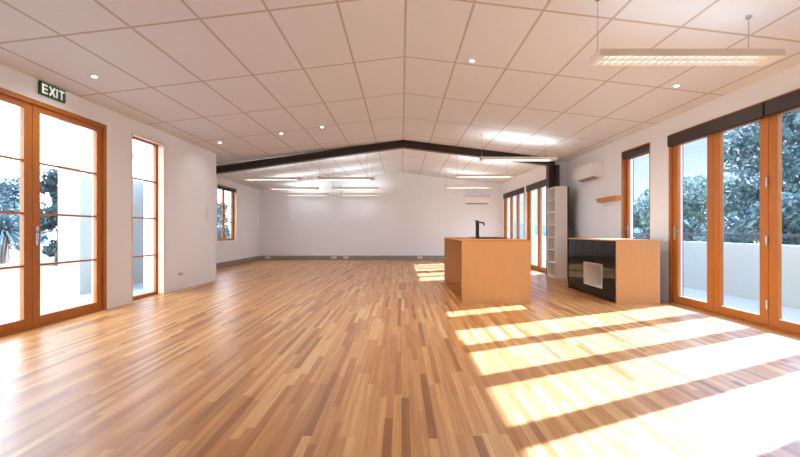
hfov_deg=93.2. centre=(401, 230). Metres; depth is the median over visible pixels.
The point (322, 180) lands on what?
pendant light
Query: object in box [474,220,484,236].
tap
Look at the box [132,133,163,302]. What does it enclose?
window
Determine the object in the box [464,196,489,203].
air conditioner
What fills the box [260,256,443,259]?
baseboard
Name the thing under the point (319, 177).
pendant light
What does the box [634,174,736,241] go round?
leafy tree
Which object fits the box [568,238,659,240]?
countertop
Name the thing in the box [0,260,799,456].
floor
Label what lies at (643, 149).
roller blind
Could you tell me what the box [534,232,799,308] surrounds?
balustrade
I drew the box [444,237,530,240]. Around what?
island countertop
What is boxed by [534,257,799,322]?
floor
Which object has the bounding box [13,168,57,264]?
shrub
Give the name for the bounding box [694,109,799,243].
leafy tree
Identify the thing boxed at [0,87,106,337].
door
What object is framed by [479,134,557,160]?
pendant light
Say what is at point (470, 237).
sink
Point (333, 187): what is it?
pendant light
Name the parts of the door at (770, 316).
handle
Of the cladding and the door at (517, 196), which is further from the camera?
the door at (517, 196)
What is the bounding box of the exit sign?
[38,80,65,102]
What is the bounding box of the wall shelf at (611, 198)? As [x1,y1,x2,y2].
[596,196,620,202]
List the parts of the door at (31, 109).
handle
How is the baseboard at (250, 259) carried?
attached to the wall at (247, 244)
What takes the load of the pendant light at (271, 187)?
hanging from the ceiling
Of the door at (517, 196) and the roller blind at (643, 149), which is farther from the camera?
the door at (517, 196)
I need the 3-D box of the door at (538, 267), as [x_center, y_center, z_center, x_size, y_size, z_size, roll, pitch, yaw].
[3.605,-0.118,9.825,0.110,2.297,1.684,0,0,0]
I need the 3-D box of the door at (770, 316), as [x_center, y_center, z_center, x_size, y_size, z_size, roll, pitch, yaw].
[3.908,-0.178,3.305,0.144,2.417,4.334,0,0,0]
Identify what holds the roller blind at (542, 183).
attached to the wall at (588, 218)
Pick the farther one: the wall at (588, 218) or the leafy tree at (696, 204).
the leafy tree at (696, 204)
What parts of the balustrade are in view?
handrail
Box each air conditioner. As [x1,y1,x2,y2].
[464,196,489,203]
[574,161,602,181]
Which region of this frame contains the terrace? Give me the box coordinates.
[0,282,151,323]
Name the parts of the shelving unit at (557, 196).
panel, panel, panel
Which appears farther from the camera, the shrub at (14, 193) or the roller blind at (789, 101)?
the shrub at (14, 193)
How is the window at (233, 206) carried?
in the wall at (247, 244)
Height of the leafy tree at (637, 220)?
9.158 m
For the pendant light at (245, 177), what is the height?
0.455 m
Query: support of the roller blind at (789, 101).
attached to the wall at (588, 218)
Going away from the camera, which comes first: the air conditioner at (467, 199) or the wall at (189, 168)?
the wall at (189, 168)
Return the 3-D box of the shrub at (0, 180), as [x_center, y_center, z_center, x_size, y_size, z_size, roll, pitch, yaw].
[-13.296,-0.475,12.805,1.608,2.498,2.077,0,0,-34]
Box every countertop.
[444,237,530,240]
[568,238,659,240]
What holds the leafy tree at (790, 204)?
on the ground
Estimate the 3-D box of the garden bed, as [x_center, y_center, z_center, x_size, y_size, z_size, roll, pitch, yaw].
[-14.225,1.100,15.780,15.550,0.660,16.440,0,0,0]
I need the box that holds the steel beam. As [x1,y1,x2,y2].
[216,140,554,174]
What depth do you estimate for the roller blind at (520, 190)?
11.77 m
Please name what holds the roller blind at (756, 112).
attached to the wall at (588, 218)
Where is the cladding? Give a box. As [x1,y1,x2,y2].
[633,145,682,295]
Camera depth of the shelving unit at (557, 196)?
8.20 m
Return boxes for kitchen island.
[444,237,530,303]
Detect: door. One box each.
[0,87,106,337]
[504,193,523,238]
[527,186,545,272]
[669,88,799,336]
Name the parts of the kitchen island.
panel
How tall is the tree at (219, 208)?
2.093 m
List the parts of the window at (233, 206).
sash, sash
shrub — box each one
[0,177,53,250]
[0,180,41,224]
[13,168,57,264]
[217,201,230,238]
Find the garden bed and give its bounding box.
[0,243,57,265]
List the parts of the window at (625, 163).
frame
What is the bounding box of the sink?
[470,237,507,238]
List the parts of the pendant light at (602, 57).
suspension rod, suspension rod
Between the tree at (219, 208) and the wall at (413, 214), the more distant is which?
the tree at (219, 208)
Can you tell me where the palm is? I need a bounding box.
[0,213,45,263]
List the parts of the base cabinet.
door, door, door, drawer, door, door, panel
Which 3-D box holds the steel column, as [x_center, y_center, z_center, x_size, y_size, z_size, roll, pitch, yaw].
[3.502,-0.243,8.758,0.255,2.547,0.185,0,0,0]
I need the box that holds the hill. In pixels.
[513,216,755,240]
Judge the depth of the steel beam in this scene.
8.74 m
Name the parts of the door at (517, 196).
frame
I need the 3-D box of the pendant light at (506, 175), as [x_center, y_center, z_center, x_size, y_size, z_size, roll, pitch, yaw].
[2.150,-1.653,9.700,1.500,0.536,0.190,0,0,0]
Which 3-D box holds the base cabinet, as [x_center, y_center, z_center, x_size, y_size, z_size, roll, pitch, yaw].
[3.343,0.577,6.109,0.614,0.906,1.562,0,0,0]
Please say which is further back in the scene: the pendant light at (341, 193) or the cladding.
the pendant light at (341, 193)
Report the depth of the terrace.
6.33 m
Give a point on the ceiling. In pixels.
(238, 74)
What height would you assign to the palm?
1.230 m
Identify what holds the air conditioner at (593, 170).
attached to the wall at (588, 218)
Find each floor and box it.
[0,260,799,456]
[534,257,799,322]
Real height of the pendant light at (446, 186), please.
0.556 m
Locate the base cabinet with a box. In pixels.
[568,238,659,303]
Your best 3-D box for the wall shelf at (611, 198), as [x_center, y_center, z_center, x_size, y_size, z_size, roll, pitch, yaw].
[3.820,-0.585,6.997,0.099,0.080,0.684,0,0,0]
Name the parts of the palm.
stem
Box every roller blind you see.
[217,185,235,192]
[503,187,523,198]
[526,179,545,191]
[623,144,648,158]
[667,102,764,146]
[764,89,799,116]
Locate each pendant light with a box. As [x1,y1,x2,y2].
[243,176,302,179]
[269,173,318,189]
[286,180,328,194]
[318,154,374,179]
[332,166,378,189]
[340,174,381,194]
[445,170,492,187]
[455,156,514,177]
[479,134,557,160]
[588,0,784,65]
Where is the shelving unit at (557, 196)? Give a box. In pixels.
[547,186,568,277]
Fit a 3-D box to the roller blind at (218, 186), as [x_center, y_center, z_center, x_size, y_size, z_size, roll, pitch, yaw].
[-5.096,-1.220,10.990,0.061,0.100,1.206,0,0,0]
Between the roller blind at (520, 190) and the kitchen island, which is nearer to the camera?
the kitchen island
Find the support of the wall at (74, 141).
on the terrace
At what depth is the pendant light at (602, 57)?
3.05 m
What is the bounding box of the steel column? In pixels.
[546,165,559,274]
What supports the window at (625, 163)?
in the wall at (588, 218)
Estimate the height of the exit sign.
0.142 m
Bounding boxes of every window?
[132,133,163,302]
[217,184,236,240]
[621,142,649,238]
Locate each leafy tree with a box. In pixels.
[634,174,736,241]
[634,197,648,238]
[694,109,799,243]
[724,191,799,244]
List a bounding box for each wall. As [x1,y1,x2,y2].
[0,64,215,308]
[0,266,57,291]
[58,120,151,294]
[144,159,259,288]
[260,172,500,255]
[501,64,799,301]
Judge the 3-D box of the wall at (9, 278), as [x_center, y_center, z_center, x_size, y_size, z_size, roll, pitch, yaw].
[-14.185,0.940,7.425,15.630,0.480,0.250,0,0,0]
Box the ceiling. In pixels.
[0,0,799,189]
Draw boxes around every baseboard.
[216,256,259,268]
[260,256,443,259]
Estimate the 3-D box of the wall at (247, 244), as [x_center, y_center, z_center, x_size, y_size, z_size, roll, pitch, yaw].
[-4.660,-0.136,10.600,1.180,2.732,5.800,0,0,0]

